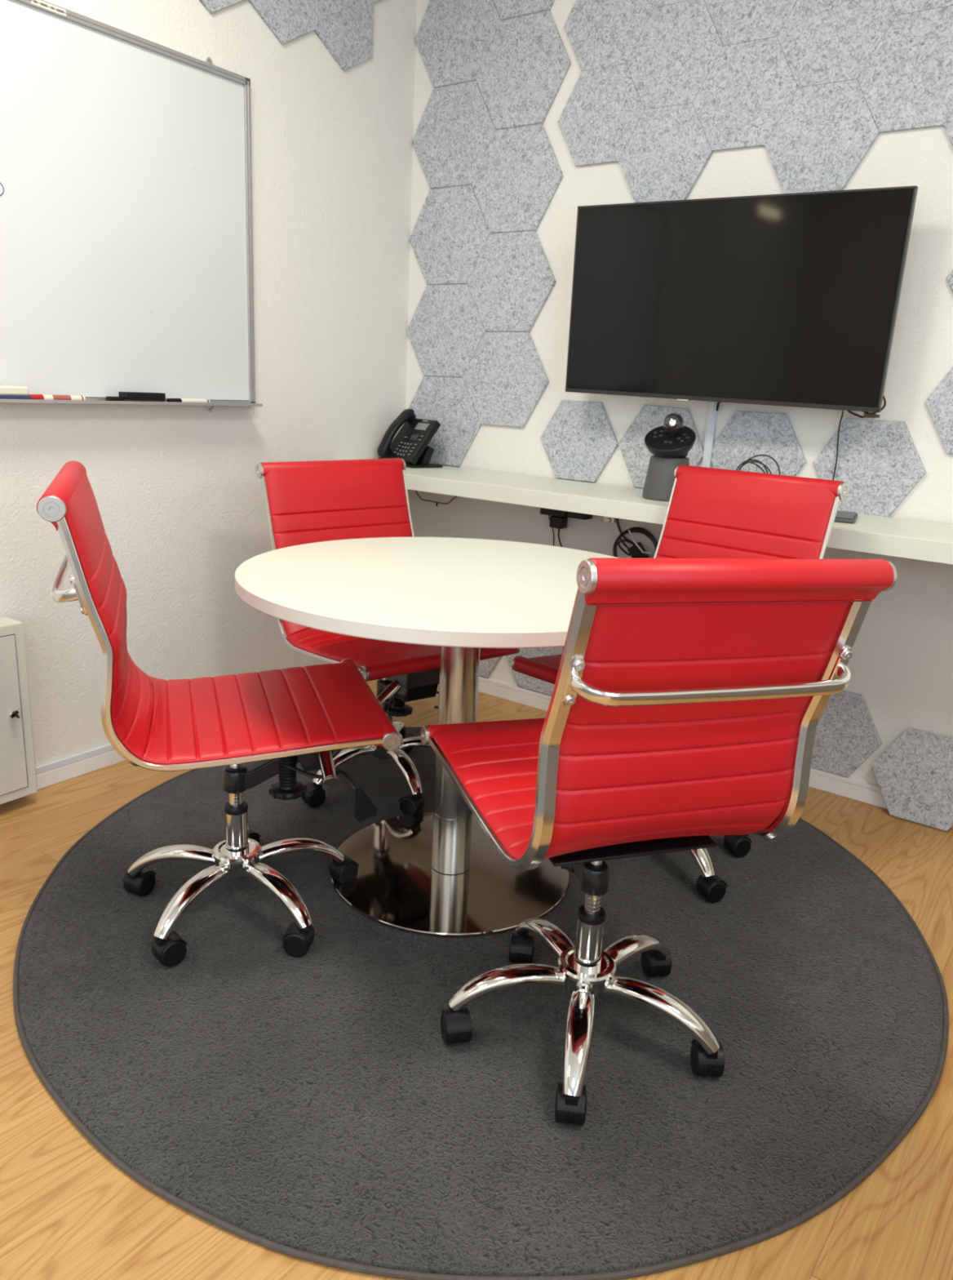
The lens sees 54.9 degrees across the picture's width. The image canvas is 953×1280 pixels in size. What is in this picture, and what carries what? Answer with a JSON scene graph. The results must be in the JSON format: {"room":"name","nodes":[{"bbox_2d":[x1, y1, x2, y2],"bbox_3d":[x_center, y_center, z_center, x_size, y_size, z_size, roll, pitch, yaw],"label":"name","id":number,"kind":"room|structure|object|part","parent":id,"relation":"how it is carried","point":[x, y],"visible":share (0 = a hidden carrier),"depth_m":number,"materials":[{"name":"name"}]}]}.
{"room":"office","nodes":[
{"label":"office","id":0,"kind":"room"},
{"bbox_2d":[0,0,417,766],"bbox_3d":[-1.861,-0.724,1.453,0.200,2.750,5.552,13,19,33],"label":"wall","id":1,"kind":"structure","parent":0,"point":[177,490],"depth_m":2.90,"materials":[{"name":"paint"}]},
{"bbox_2d":[35,743,125,789],"bbox_3d":[-1.831,0.595,1.768,0.012,0.045,5.182,13,19,33],"label":"baseboard","id":2,"kind":"structure","parent":1,"relation":"attached to","point":[78,768],"depth_m":2.67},
{"bbox_2d":[0,0,262,411],"bbox_3d":[-1.193,-1.023,2.088,0.077,0.970,1.801,13,19,33],"label":"whiteboard","id":3,"kind":"object","parent":1,"relation":"attached to","point":[126,222],"visible":1,"depth_m":2.45,"materials":[{"name":"plastic"}]},
{"bbox_2d":[0,385,31,399],"bbox_3d":[-1.162,-0.608,2.260,0.040,0.036,0.110,13,19,33],"label":"eraser","id":4,"kind":"object","parent":3,"relation":"on","point":[6,392],"visible":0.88,"depth_m":2.26,"materials":[{"name":"plastic"}]},
{"bbox_2d":[33,0,63,13],"bbox_3d":[-1.024,-1.517,2.195,0.001,0.005,0.076,13,19,33],"label":"print","id":5,"kind":"object","parent":3,"relation":"on","point":[33,0],"depth_m":2.20},
{"bbox_2d":[26,394,85,400],"bbox_3d":[-1.087,-0.623,2.361,0.018,0.018,0.165,13,19,33],"label":"marker","id":6,"kind":"object","parent":3,"relation":"on","point":[37,397],"visible":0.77,"depth_m":2.36,"materials":[{"name":"red"}]},
{"bbox_2d":[105,395,123,400],"bbox_3d":[-0.989,-0.657,2.503,0.016,0.016,0.046,13,19,33],"label":"pen","id":7,"kind":"object","parent":3,"relation":"on","point":[108,397],"visible":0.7,"depth_m":2.49,"materials":[{"name":"plastic"}]},
{"bbox_2d":[0,399,262,406],"bbox_3d":[-1.207,-0.578,2.206,0.058,0.009,1.760,13,19,33],"label":"tray","id":8,"kind":"object","parent":3,"relation":"on","point":[249,402],"depth_m":2.54,"materials":[{"name":"metal"}]},
{"bbox_2d":[118,391,165,401],"bbox_3d":[-0.937,-0.680,2.572,0.040,0.029,0.125,13,19,33],"label":"eraser","id":9,"kind":"object","parent":3,"relation":"on","point":[127,396],"visible":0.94,"depth_m":2.55,"materials":[{"name":"plastic"}]},
{"bbox_2d":[166,398,209,402],"bbox_3d":[-0.846,-0.701,2.692,0.016,0.016,0.145,13,19,33],"label":"marker","id":10,"kind":"object","parent":3,"relation":"on","point":[175,400],"visible":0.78,"depth_m":2.68,"materials":[{"name":"black plastic"}]},
{"bbox_2d":[200,0,244,13],"bbox_3d":[-0.735,-1.900,2.519,0.012,0.308,0.267,13,19,33],"label":"panel","id":11,"kind":"object","parent":1,"relation":"attached to","point":[211,6],"visible":1,"depth_m":2.56,"materials":[{"name":"fabric"}]},
{"bbox_2d":[248,0,315,44],"bbox_3d":[-0.580,-1.951,2.732,0.012,0.308,0.267,13,19,33],"label":"panel","id":12,"kind":"object","parent":1,"relation":"attached to","point":[288,20],"visible":1,"depth_m":2.77,"materials":[{"name":"fabric"}]},
{"bbox_2d":[314,0,373,71],"bbox_3d":[-0.424,-2.002,2.944,0.012,0.308,0.267,13,19,33],"label":"panel","id":13,"kind":"object","parent":1,"relation":"attached to","point":[345,28],"visible":1,"depth_m":2.96,"materials":[{"name":"fabric"}]},
{"bbox_2d":[371,0,381,3],"bbox_3d":[-0.336,-2.251,2.988,0.012,0.308,0.267,13,19,33],"label":"panel","id":14,"kind":"object","parent":1,"relation":"attached to","point":[373,1],"visible":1,"depth_m":3.03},
{"bbox_2d":[0,680,952,1279],"bbox_3d":[-0.247,1.054,0.672,4.700,0.100,5.600,14,19,35],"label":"floor","id":15,"kind":"structure","parent":0,"point":[68,1211],"depth_m":1.38,"materials":[{"name":"brown wood"}]},
{"bbox_2d":[0,617,37,804],"bbox_3d":[-1.336,0.223,2.261,0.110,0.478,0.460,13,19,33],"label":"cabinet","id":16,"kind":"object","parent":15,"relation":"on","point":[18,778],"visible":1,"depth_m":2.39,"materials":[{"name":"wood"}]},
{"bbox_3d":[-1.313,0.228,2.245,0.005,0.422,0.404,13,19,33],"label":"door","id":17,"kind":"part","parent":16,"relation":"part of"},
{"bbox_2d":[13,727,949,1279],"bbox_3d":[0.001,0.582,2.209,2.053,0.012,2.028,14,19,35],"label":"round rug","id":18,"kind":"object","parent":15,"relation":"on","point":[315,1106],"visible":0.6,"depth_m":1.63,"materials":[{"name":"carpet"}]},
{"bbox_2d":[36,460,401,967],"bbox_3d":[-0.521,0.130,1.933,0.624,0.953,0.516,-2,16,-19],"label":"office chair","id":19,"kind":"object","parent":18,"relation":"on","point":[277,720],"visible":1,"depth_m":1.86,"materials":[{"name":"red leather"}]},
{"bbox_3d":[-0.768,-0.137,1.748,0.058,0.034,0.445,-1,17,-19],"label":"handle","id":20,"kind":"part","parent":19,"relation":"part of","materials":[{"name":"silver metal"}]},
{"bbox_3d":[-0.714,-0.069,1.790,0.152,0.463,0.449,-1,17,-19],"label":"backrest","id":21,"kind":"part","parent":19,"relation":"part of","materials":[{"name":"red leather"}]},
{"bbox_3d":[-0.664,0.492,2.030,0.226,0.080,0.047,4,16,5],"label":"leg","id":22,"kind":"part","parent":19,"relation":"part of","materials":[{"name":"silver metal"}]},
{"bbox_3d":[-0.582,0.533,1.896,0.047,0.080,0.226,9,17,22],"label":"leg","id":23,"kind":"part","parent":19,"relation":"part of","materials":[{"name":"silver metal"}]},
{"bbox_3d":[-0.442,0.012,1.671,0.584,0.472,0.030,-1,17,-19],"label":"rail","id":24,"kind":"part","parent":19,"relation":"part of","materials":[{"name":"metal"}]},
{"bbox_3d":[-0.518,0.339,1.973,0.028,0.055,0.028,-6,18,-30],"label":"gas lift rod","id":25,"kind":"part","parent":19,"relation":"part of","materials":[{"name":"silver metal"}]},
{"bbox_3d":[-0.556,0.465,2.148,0.047,0.080,0.226,-1,16,-12],"label":"leg","id":26,"kind":"part","parent":19,"relation":"part of","materials":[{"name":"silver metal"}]},
{"bbox_3d":[-0.461,0.143,1.948,0.465,0.060,0.449,-1,17,-19],"label":"seat","id":27,"kind":"part","parent":19,"relation":"part of","materials":[{"name":"red leather"}]},
{"bbox_3d":[-0.424,0.532,1.931,0.226,0.080,0.047,16,20,39],"label":"leg","id":28,"kind":"part","parent":19,"relation":"part of","materials":[{"name":"silver metal"}]},
{"bbox_3d":[-0.406,0.273,1.971,0.081,0.122,0.078,-2,16,-19],"label":"tension knob","id":29,"kind":"part","parent":19,"relation":"part of","materials":[{"name":"black plastic"}]},
{"bbox_3d":[-0.407,0.489,2.087,0.226,0.080,0.047,-6,18,-30],"label":"leg","id":30,"kind":"part","parent":19,"relation":"part of","materials":[{"name":"silver metal"}]},
{"bbox_3d":[-0.323,0.288,1.934,0.186,0.039,0.026,9,17,21],"label":"tilt lever","id":31,"kind":"part","parent":19,"relation":"part of","materials":[{"name":"black metal"}]},
{"bbox_3d":[-0.344,0.250,2.098,0.045,0.042,0.112,8,16,17],"label":"height lever","id":32,"kind":"part","parent":19,"relation":"part of","materials":[{"name":"metal"}]},
{"bbox_2d":[255,457,519,814],"bbox_3d":[-0.268,-0.020,2.587,0.519,0.917,0.649,-8,19,-35],"label":"office chair","id":33,"kind":"object","parent":18,"relation":"on","point":[306,502],"visible":0.51,"depth_m":2.60,"materials":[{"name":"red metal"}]},
{"bbox_3d":[-0.434,-0.177,2.418,0.030,0.472,0.584,-10,19,-34],"label":"rail","id":34,"kind":"part","parent":33,"relation":"part of","materials":[{"name":"metal"}]},
{"bbox_3d":[-0.382,-0.274,2.706,0.449,0.463,0.152,-10,19,-34],"label":"backrest","id":35,"kind":"part","parent":33,"relation":"part of","materials":[{"name":"red leather"}]},
{"bbox_3d":[-0.369,0.349,2.600,0.047,0.080,0.226,17,21,42],"label":"leg","id":36,"kind":"part","parent":33,"relation":"part of","materials":[{"name":"silver metal"}]},
{"bbox_3d":[-0.218,0.007,2.538,0.449,0.060,0.465,-10,18,-34],"label":"seat","id":37,"kind":"part","parent":33,"relation":"part of","materials":[{"name":"red leather"}]},
{"bbox_3d":[-0.230,0.168,2.454,0.026,0.039,0.186,4,16,5],"label":"tilt lever","id":38,"kind":"part","parent":33,"relation":"part of","materials":[{"name":"black metal"}]},
{"bbox_3d":[-0.216,0.144,2.542,0.078,0.122,0.081,-8,19,-35],"label":"tension knob","id":39,"kind":"part","parent":33,"relation":"part of","materials":[{"name":"black plastic"}]},
{"bbox_3d":[-0.252,0.291,2.829,0.047,0.080,0.226,5,16,7],"label":"leg","id":40,"kind":"part","parent":33,"relation":"part of","materials":[{"name":"silver metal"}]},
{"bbox_3d":[-0.208,0.362,2.579,0.047,0.080,0.226,-5,17,-27],"label":"leg","id":41,"kind":"part","parent":33,"relation":"part of","materials":[{"name":"silver metal"}]},
{"bbox_3d":[-0.079,-0.237,2.662,0.030,0.472,0.584,-10,18,-34],"label":"rail","id":42,"kind":"part","parent":33,"relation":"part of","materials":[{"name":"metal"}]},
{"bbox_3d":[-0.136,0.327,2.721,0.226,0.080,0.047,0,16,-10],"label":"leg","id":43,"kind":"part","parent":33,"relation":"part of","materials":[{"name":"silver metal"}]},
{"bbox_2d":[235,537,616,937],"bbox_3d":[-0.046,0.207,2.148,0.992,0.738,0.992,14,19,35],"label":"round table","id":44,"kind":"object","parent":18,"relation":"on","point":[437,873],"visible":0.78,"depth_m":2.07,"materials":[{"name":"white laminate"}]},
{"bbox_3d":[-0.064,0.557,2.246,0.583,0.010,0.583,14,19,35],"label":"plate","id":45,"kind":"part","parent":44,"relation":"part of","materials":[{"name":"metal"}]},
{"bbox_2d":[420,557,897,1125],"bbox_3d":[0.212,0.268,1.578,0.510,0.949,0.641,-3,17,-20],"label":"office chair","id":46,"kind":"object","parent":18,"relation":"on","point":[690,696],"visible":1,"depth_m":1.32,"materials":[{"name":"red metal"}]},
{"bbox_3d":[0.062,0.630,1.663,0.226,0.080,0.047,1,16,-7],"label":"leg","id":47,"kind":"part","parent":46,"relation":"part of","materials":[{"name":"silver metal"}]},
{"bbox_3d":[0.031,0.077,1.449,0.030,0.472,0.584,-2,16,-20],"label":"rail","id":48,"kind":"part","parent":46,"relation":"part of","materials":[{"name":"metal"}]},
{"bbox_3d":[0.141,0.596,1.801,0.047,0.080,0.226,-4,17,-25],"label":"leg","id":49,"kind":"part","parent":46,"relation":"part of","materials":[{"name":"silver metal"}]},
{"bbox_3d":[0.193,0.365,1.720,0.078,0.122,0.081,-3,17,-20],"label":"tension knob","id":50,"kind":"part","parent":46,"relation":"part of","materials":[{"name":"black plastic"}]},
{"bbox_3d":[0.173,0.667,1.550,0.047,0.080,0.226,6,16,9],"label":"leg","id":51,"kind":"part","parent":46,"relation":"part of","materials":[{"name":"silver metal"}]},
{"bbox_3d":[0.207,0.469,1.636,0.028,0.055,0.028,11,17,27],"label":"gas lift rod","id":52,"kind":"part","parent":46,"relation":"part of","materials":[{"name":"silver metal"}]},
{"bbox_3d":[0.196,0.250,1.643,0.449,0.060,0.465,-2,16,-20],"label":"seat","id":53,"kind":"part","parent":46,"relation":"part of","materials":[{"name":"red leather"}]},
{"bbox_3d":[0.300,0.612,1.774,0.226,0.080,0.047,-12,21,-42],"label":"leg","id":54,"kind":"part","parent":46,"relation":"part of","materials":[{"name":"silver metal"}]},
{"bbox_3d":[0.320,0.656,1.619,0.226,0.080,0.047,11,17,27],"label":"leg","id":55,"kind":"part","parent":46,"relation":"part of","materials":[{"name":"silver metal"}]},
{"bbox_3d":[0.310,0.112,1.324,0.449,0.463,0.152,-2,16,-20],"label":"backrest","id":56,"kind":"part","parent":46,"relation":"part of","materials":[{"name":"red leather"}]},
{"bbox_3d":[0.337,0.060,1.248,0.445,0.034,0.058,-2,16,-20],"label":"handle","id":57,"kind":"part","parent":46,"relation":"part of","materials":[{"name":"silver metal"}]},
{"bbox_3d":[0.439,0.066,1.600,0.030,0.472,0.584,-2,16,-20],"label":"rail","id":58,"kind":"part","parent":46,"relation":"part of","materials":[{"name":"metal"}]},
{"bbox_2d":[511,465,848,902],"bbox_3d":[0.480,0.085,2.252,0.641,0.968,0.511,-12,21,-42],"label":"office chair","id":59,"kind":"object","parent":18,"relation":"on","point":[713,513],"visible":0.21,"depth_m":2.29,"materials":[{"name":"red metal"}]},
{"bbox_3d":[0.426,0.082,2.207,0.465,0.060,0.449,-11,20,-42],"label":"seat","id":60,"kind":"part","parent":59,"relation":"part of","materials":[{"name":"red leather"}]},
{"bbox_3d":[0.339,-0.174,2.353,0.584,0.472,0.030,-11,20,-42],"label":"rail","id":61,"kind":"part","parent":59,"relation":"part of","materials":[{"name":"metal"}]},
{"bbox_3d":[0.509,0.495,2.232,0.047,0.080,0.226,-3,17,-21],"label":"leg","id":62,"kind":"part","parent":59,"relation":"part of","materials":[{"name":"silver metal"}]},
{"bbox_3d":[0.646,-0.176,2.343,0.152,0.463,0.449,-11,20,-42],"label":"backrest","id":63,"kind":"part","parent":59,"relation":"part of","materials":[{"name":"red leather"}]},
{"bbox_3d":[0.636,-0.079,2.051,0.584,0.472,0.030,-11,20,-42],"label":"rail","id":64,"kind":"part","parent":59,"relation":"part of","materials":[{"name":"metal"}]},
{"bbox_2d":[871,728,952,831],"bbox_3d":[1.292,0.398,2.624,0.306,0.264,0.044,14,19,35],"label":"panel","id":65,"kind":"object","parent":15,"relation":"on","point":[914,775],"visible":1,"depth_m":2.63,"materials":[{"name":"fabric"}]},
{"bbox_2d":[405,0,952,785],"bbox_3d":[1.479,-0.810,2.366,4.600,2.750,0.200,14,19,35],"label":"wall","id":66,"kind":"structure","parent":0,"point":[901,663],"depth_m":2.68,"materials":[{"name":"paint"}]},
{"bbox_2d":[408,376,481,466],"bbox_3d":[-0.132,-0.827,3.465,0.372,0.322,0.012,14,19,35],"label":"panel","id":67,"kind":"object","parent":66,"relation":"attached to","point":[447,401],"visible":0.75,"depth_m":3.44,"materials":[{"name":"fabric"}]},
{"bbox_2d":[406,284,485,377],"bbox_3d":[-0.116,-1.138,3.378,0.372,0.322,0.012,14,19,35],"label":"panel","id":68,"kind":"object","parent":66,"relation":"attached to","point":[446,330],"visible":1,"depth_m":3.37,"materials":[{"name":"fabric"}]},
{"bbox_2d":[408,185,490,284],"bbox_3d":[-0.099,-1.449,3.291,0.372,0.322,0.012,14,19,35],"label":"panel","id":69,"kind":"object","parent":66,"relation":"attached to","point":[451,233],"visible":1,"depth_m":3.28,"materials":[{"name":"fabric"}]},
{"bbox_2d":[412,80,495,189],"bbox_3d":[-0.083,-1.760,3.204,0.372,0.322,0.012,14,19,35],"label":"panel","id":70,"kind":"object","parent":66,"relation":"attached to","point":[455,132],"visible":1,"depth_m":3.19,"materials":[{"name":"fabric"}]},
{"bbox_2d":[414,0,501,88],"bbox_3d":[-0.067,-2.072,3.117,0.372,0.322,0.012,14,19,35],"label":"panel","id":71,"kind":"object","parent":66,"relation":"attached to","point":[454,39],"visible":1,"depth_m":3.12,"materials":[{"name":"fabric"}]},
{"bbox_2d":[479,656,501,677],"bbox_3d":[-0.012,0.004,3.571,0.306,0.265,0.012,14,19,35],"label":"panel","id":72,"kind":"object","parent":66,"relation":"attached to","point":[486,666],"visible":0.16,"depth_m":3.55,"materials":[{"name":"fabric"}]},
{"bbox_2d":[462,331,549,427],"bbox_3d":[0.100,-0.927,3.263,0.372,0.322,0.012,14,19,35],"label":"panel","id":73,"kind":"object","parent":66,"relation":"attached to","point":[505,378],"visible":1,"depth_m":3.25,"materials":[{"name":"fabric"}]},
{"bbox_2d":[466,231,555,332],"bbox_3d":[0.116,-1.238,3.176,0.372,0.322,0.012,14,19,35],"label":"panel","id":74,"kind":"object","parent":66,"relation":"attached to","point":[512,279],"visible":1,"depth_m":3.17,"materials":[{"name":"fabric"}]},
{"bbox_2d":[471,123,563,233],"bbox_3d":[0.133,-1.550,3.089,0.372,0.322,0.012,14,19,35],"label":"panel","id":75,"kind":"object","parent":66,"relation":"attached to","point":[519,174],"visible":1,"depth_m":3.08,"materials":[{"name":"fabric"}]},
{"bbox_2d":[476,9,571,129],"bbox_3d":[0.149,-1.861,3.002,0.372,0.322,0.012,14,19,35],"label":"panel","id":76,"kind":"object","parent":66,"relation":"attached to","point":[526,63],"visible":1,"depth_m":2.99,"materials":[{"name":"fabric"}]},
{"bbox_2d":[493,0,554,20],"bbox_3d":[0.165,-2.172,2.915,0.372,0.322,0.012,14,19,35],"label":"panel","id":77,"kind":"object","parent":66,"relation":"attached to","point":[507,9],"visible":1,"depth_m":2.96,"materials":[{"name":"fabric"}]},
{"bbox_2d":[506,646,563,695],"bbox_3d":[0.226,0.063,3.402,0.306,0.265,0.012,14,19,35],"label":"panel","id":78,"kind":"object","parent":66,"relation":"attached to","point":[524,681],"visible":0.25,"depth_m":3.42,"materials":[{"name":"fabric"}]},
{"bbox_2d":[540,400,618,482],"bbox_3d":[0.349,-0.680,3.130,0.306,0.265,0.012,14,19,35],"label":"panel","id":79,"kind":"object","parent":66,"relation":"attached to","point":[579,441],"visible":1,"depth_m":3.12,"materials":[{"name":"fabric"}]},
{"bbox_2d":[558,63,644,166],"bbox_3d":[0.389,-1.639,2.870,0.310,0.268,0.012,14,19,35],"label":"panel","id":80,"kind":"object","parent":66,"relation":"attached to","point":[604,108],"visible":1,"depth_m":2.86,"materials":[{"name":"fabric"}]},
{"bbox_2d":[564,0,653,71],"bbox_3d":[0.402,-1.898,2.798,0.310,0.268,0.012,14,19,35],"label":"panel","id":81,"kind":"object","parent":66,"relation":"attached to","point":[601,33],"visible":1,"depth_m":2.81,"materials":[{"name":"fabric"}]},
{"bbox_2d":[604,516,615,523],"bbox_3d":[0.449,-0.409,3.108,0.040,0.020,0.014,14,19,35],"label":"wall socket","id":82,"kind":"object","parent":66,"relation":"attached to","point":[606,519],"visible":0.86,"depth_m":3.10,"materials":[{"name":"plastic"}]},
{"bbox_2d":[613,526,657,558],"bbox_3d":[0.520,-0.288,3.030,0.173,0.169,0.049,14,19,35],"label":"power cable","id":83,"kind":"object","parent":66,"relation":"hanging from","point":[637,550],"visible":0.59,"depth_m":3.01,"materials":[{"name":"black plastic"}]},
{"bbox_2d":[618,404,704,488],"bbox_3d":[0.595,-0.617,2.956,0.305,0.270,0.012,14,19,35],"label":"panel","id":84,"kind":"object","parent":66,"relation":"attached to","point":[637,456],"visible":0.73,"depth_m":2.98,"materials":[{"name":"fabric"}]},
{"bbox_2d":[617,102,713,202],"bbox_3d":[0.569,-1.464,2.774,0.310,0.268,0.012,14,19,35],"label":"panel","id":85,"kind":"object","parent":66,"relation":"attached to","point":[668,148],"visible":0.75,"depth_m":2.76,"materials":[{"name":"fabric"}]},
{"bbox_2d":[650,0,688,8],"bbox_3d":[0.595,-1.982,2.630,0.310,0.268,0.012,14,19,35],"label":"panel","id":86,"kind":"object","parent":66,"relation":"attached to","point":[656,3],"visible":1,"depth_m":2.69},
{"bbox_2d":[626,0,724,109],"bbox_3d":[0.582,-1.723,2.702,0.310,0.268,0.012,14,19,35],"label":"panel","id":87,"kind":"object","parent":66,"relation":"attached to","point":[679,44],"visible":1,"depth_m":2.69,"materials":[{"name":"fabric"}]},
{"bbox_2d":[404,465,952,564],"bbox_3d":[0.953,-0.272,2.507,3.388,0.124,0.388,14,19,35],"label":"wall shelf","id":88,"kind":"object","parent":66,"relation":"attached to","point":[929,541],"depth_m":2.71,"materials":[{"name":"white laminate"}]},
{"bbox_2d":[377,408,442,467],"bbox_3d":[-0.262,-0.754,3.412,0.179,0.208,0.232,-9,20,-37],"label":"desk phone","id":89,"kind":"object","parent":88,"relation":"on","point":[411,443],"visible":0.8,"depth_m":3.40,"materials":[{"name":"black plastic"}]},
{"bbox_2d":[415,490,457,506],"bbox_3d":[-0.170,-0.567,3.525,0.258,0.098,0.007,14,19,35],"label":"wire","id":90,"kind":"object","parent":88,"relation":"hanging from","point":[437,503],"visible":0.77,"depth_m":3.52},
{"bbox_2d":[548,515,554,546],"bbox_3d":[0.256,-0.240,3.274,0.045,0.451,0.009,8,16,19],"label":"cable","id":91,"kind":"object","parent":88,"relation":"hanging from","point":[548,515],"visible":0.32,"depth_m":3.23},
{"bbox_2d":[549,515,568,648],"bbox_3d":[0.291,-0.171,3.258,0.089,0.534,0.042,14,19,35],"label":"power adapter","id":92,"kind":"object","parent":88,"relation":"hanging from","point":[560,522],"visible":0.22,"depth_m":3.19,"materials":[{"name":"black plastic"}]},
{"bbox_3d":[0.302,-0.150,3.259,0.065,0.495,0.013,10,17,23],"label":"cord","id":93,"kind":"part","parent":92,"relation":"part of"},
{"bbox_3d":[0.311,-0.462,3.172,0.196,0.072,0.048,14,19,35],"label":"power strip","id":94,"kind":"part","parent":88,"relation":"part of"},
{"bbox_2d":[616,518,635,543],"bbox_3d":[0.517,-0.205,3.103,0.145,0.500,0.009,14,19,35],"label":"cable bundle","id":95,"kind":"object","parent":88,"relation":"hanging from","point":[624,536],"visible":0.17,"depth_m":3.08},
{"bbox_2d":[642,455,689,501],"bbox_3d":[0.570,-0.483,2.730,0.140,0.126,0.140,14,19,35],"label":"stand","id":96,"kind":"object","parent":88,"relation":"on","point":[660,479],"visible":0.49,"depth_m":2.68,"materials":[{"name":"grey plastic"}]},
{"bbox_2d":[644,413,696,458],"bbox_3d":[0.569,-0.598,2.681,0.147,0.128,0.140,14,19,35],"label":"webcam","id":97,"kind":"object","parent":96,"relation":"on","point":[673,439],"visible":1,"depth_m":2.65,"materials":[{"name":"black plastic"}]},
{"bbox_2d":[736,454,781,475],"bbox_3d":[0.814,-0.471,2.682,0.132,0.141,0.064,14,19,35],"label":"coiled cable","id":98,"kind":"object","parent":88,"relation":"on","point":[748,460],"visible":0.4,"depth_m":2.66,"materials":[{"name":"rubber"}]},
{"bbox_2d":[835,510,858,523],"bbox_3d":[0.943,-0.342,2.497,0.175,0.014,0.170,10,17,23],"label":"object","id":99,"kind":"object","parent":88,"relation":"on","point":[846,517],"visible":0.43,"depth_m":2.42,"materials":[{"name":"grey plastic"}]},
{"bbox_3d":[0.943,-0.347,2.496,0.165,0.004,0.160,10,17,23],"label":"lid","id":100,"kind":"part","parent":99,"relation":"part of","materials":[{"name":"plastic"}]},
{"bbox_2d":[702,401,718,467],"bbox_3d":[0.726,-0.641,2.843,0.025,0.382,0.022,14,19,35],"label":"duct","id":101,"kind":"object","parent":66,"relation":"attached to","point":[713,414],"visible":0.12,"depth_m":2.83,"materials":[{"name":"plastic"}]},
{"bbox_2d":[478,675,952,827],"bbox_3d":[1.362,0.515,2.636,4.170,0.045,0.012,14,19,35],"label":"baseboard","id":102,"kind":"structure","parent":66,"relation":"attached to","point":[874,797],"depth_m":2.84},
{"bbox_2d":[565,186,918,412],"bbox_3d":[0.728,-0.978,2.670,0.970,0.560,0.151,13,19,33],"label":"television","id":103,"kind":"object","parent":66,"relation":"attached to","point":[784,300],"visible":1,"depth_m":2.58,"materials":[{"name":"black metal"}]},
{"bbox_2d":[716,401,720,410],"bbox_3d":[0.738,-0.720,2.787,0.010,0.046,0.048,3,15,2],"label":"power cable","id":104,"kind":"object","parent":103,"relation":"attached to","point":[718,402],"visible":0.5,"depth_m":2.79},
{"bbox_2d":[832,409,844,479],"bbox_3d":[1.023,-0.539,2.601,0.011,0.342,0.042,9,17,23],"label":"hanging cable","id":105,"kind":"object","parent":103,"relation":"hanging from","point":[842,410],"visible":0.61,"depth_m":2.61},
{"bbox_2d":[847,395,886,417],"bbox_3d":[1.071,-0.649,2.513,0.098,0.079,0.018,14,19,35],"label":"cable","id":106,"kind":"object","parent":103,"relation":"hanging from","point":[867,415],"visible":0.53,"depth_m":2.51,"materials":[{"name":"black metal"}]},
{"bbox_2d":[693,36,798,151],"bbox_3d":[0.762,-1.547,2.606,0.310,0.268,0.012,14,19,35],"label":"panel","id":107,"kind":"object","parent":66,"relation":"attached to","point":[748,87],"visible":1,"depth_m":2.60,"materials":[{"name":"fabric"}]},
{"bbox_2d":[704,0,798,46],"bbox_3d":[0.775,-1.806,2.534,0.310,0.268,0.012,14,19,35],"label":"panel","id":108,"kind":"object","parent":66,"relation":"attached to","point":[735,21],"visible":1,"depth_m":2.56,"materials":[{"name":"fabric"}]},
{"bbox_2d":[711,410,807,476],"bbox_3d":[0.847,-0.555,2.777,0.306,0.265,0.012,14,19,35],"label":"panel","id":109,"kind":"object","parent":66,"relation":"attached to","point":[747,435],"visible":0.59,"depth_m":2.75,"materials":[{"name":"fabric"}]},
{"bbox_2d":[764,79,879,193],"bbox_3d":[0.942,-1.371,2.509,0.310,0.268,0.012,14,19,35],"label":"panel","id":110,"kind":"object","parent":66,"relation":"attached to","point":[825,131],"visible":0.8,"depth_m":2.50,"materials":[{"name":"fabric"}]},
{"bbox_2d":[777,0,897,87],"bbox_3d":[0.955,-1.631,2.437,0.310,0.268,0.012,14,19,35],"label":"panel","id":111,"kind":"object","parent":66,"relation":"attached to","point":[822,42],"visible":1,"depth_m":2.44,"materials":[{"name":"fabric"}]},
{"bbox_2d":[811,690,882,777],"bbox_3d":[1.078,0.275,2.798,0.306,0.265,0.012,14,19,35],"label":"panel","id":112,"kind":"object","parent":66,"relation":"attached to","point":[846,734],"visible":0.52,"depth_m":2.77,"materials":[{"name":"fabric"}]},
{"bbox_2d":[813,417,926,517],"bbox_3d":[1.107,-0.488,2.593,0.306,0.265,0.012,14,19,35],"label":"panel","id":113,"kind":"object","parent":66,"relation":"attached to","point":[880,462],"visible":0.82,"depth_m":2.58,"materials":[{"name":"fabric"}]},
{"bbox_2d":[857,5,952,133],"bbox_3d":[1.135,-1.455,2.341,0.310,0.268,0.012,14,19,35],"label":"panel","id":114,"kind":"object","parent":66,"relation":"attached to","point":[907,83],"visible":1,"depth_m":2.35,"materials":[{"name":"fabric"}]},
{"bbox_2d":[890,0,952,15],"bbox_3d":[1.148,-1.714,2.269,0.310,0.268,0.012,14,19,35],"label":"panel","id":115,"kind":"object","parent":66,"relation":"attached to","point":[901,6],"visible":1,"depth_m":2.31,"materials":[{"name":"fabric"}]},
{"bbox_2d":[925,367,952,454],"bbox_3d":[1.335,-0.613,2.388,0.306,0.265,0.012,14,19,35],"label":"panel","id":116,"kind":"object","parent":66,"relation":"attached to","point":[940,403],"visible":1,"depth_m":2.45,"materials":[{"name":"fabric"}]},
{"bbox_2d":[944,111,952,146],"bbox_3d":[1.315,-1.279,2.244,0.310,0.268,0.012,14,19,35],"label":"panel","id":117,"kind":"object","parent":66,"relation":"attached to","point":[948,125],"visible":1,"depth_m":2.32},
{"bbox_2d":[946,270,952,291],"bbox_3d":[1.350,-0.914,2.304,0.306,0.265,0.012,14,19,35],"label":"panel","id":118,"kind":"object","parent":66,"relation":"attached to","point":[950,277],"visible":1,"depth_m":2.38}
]}

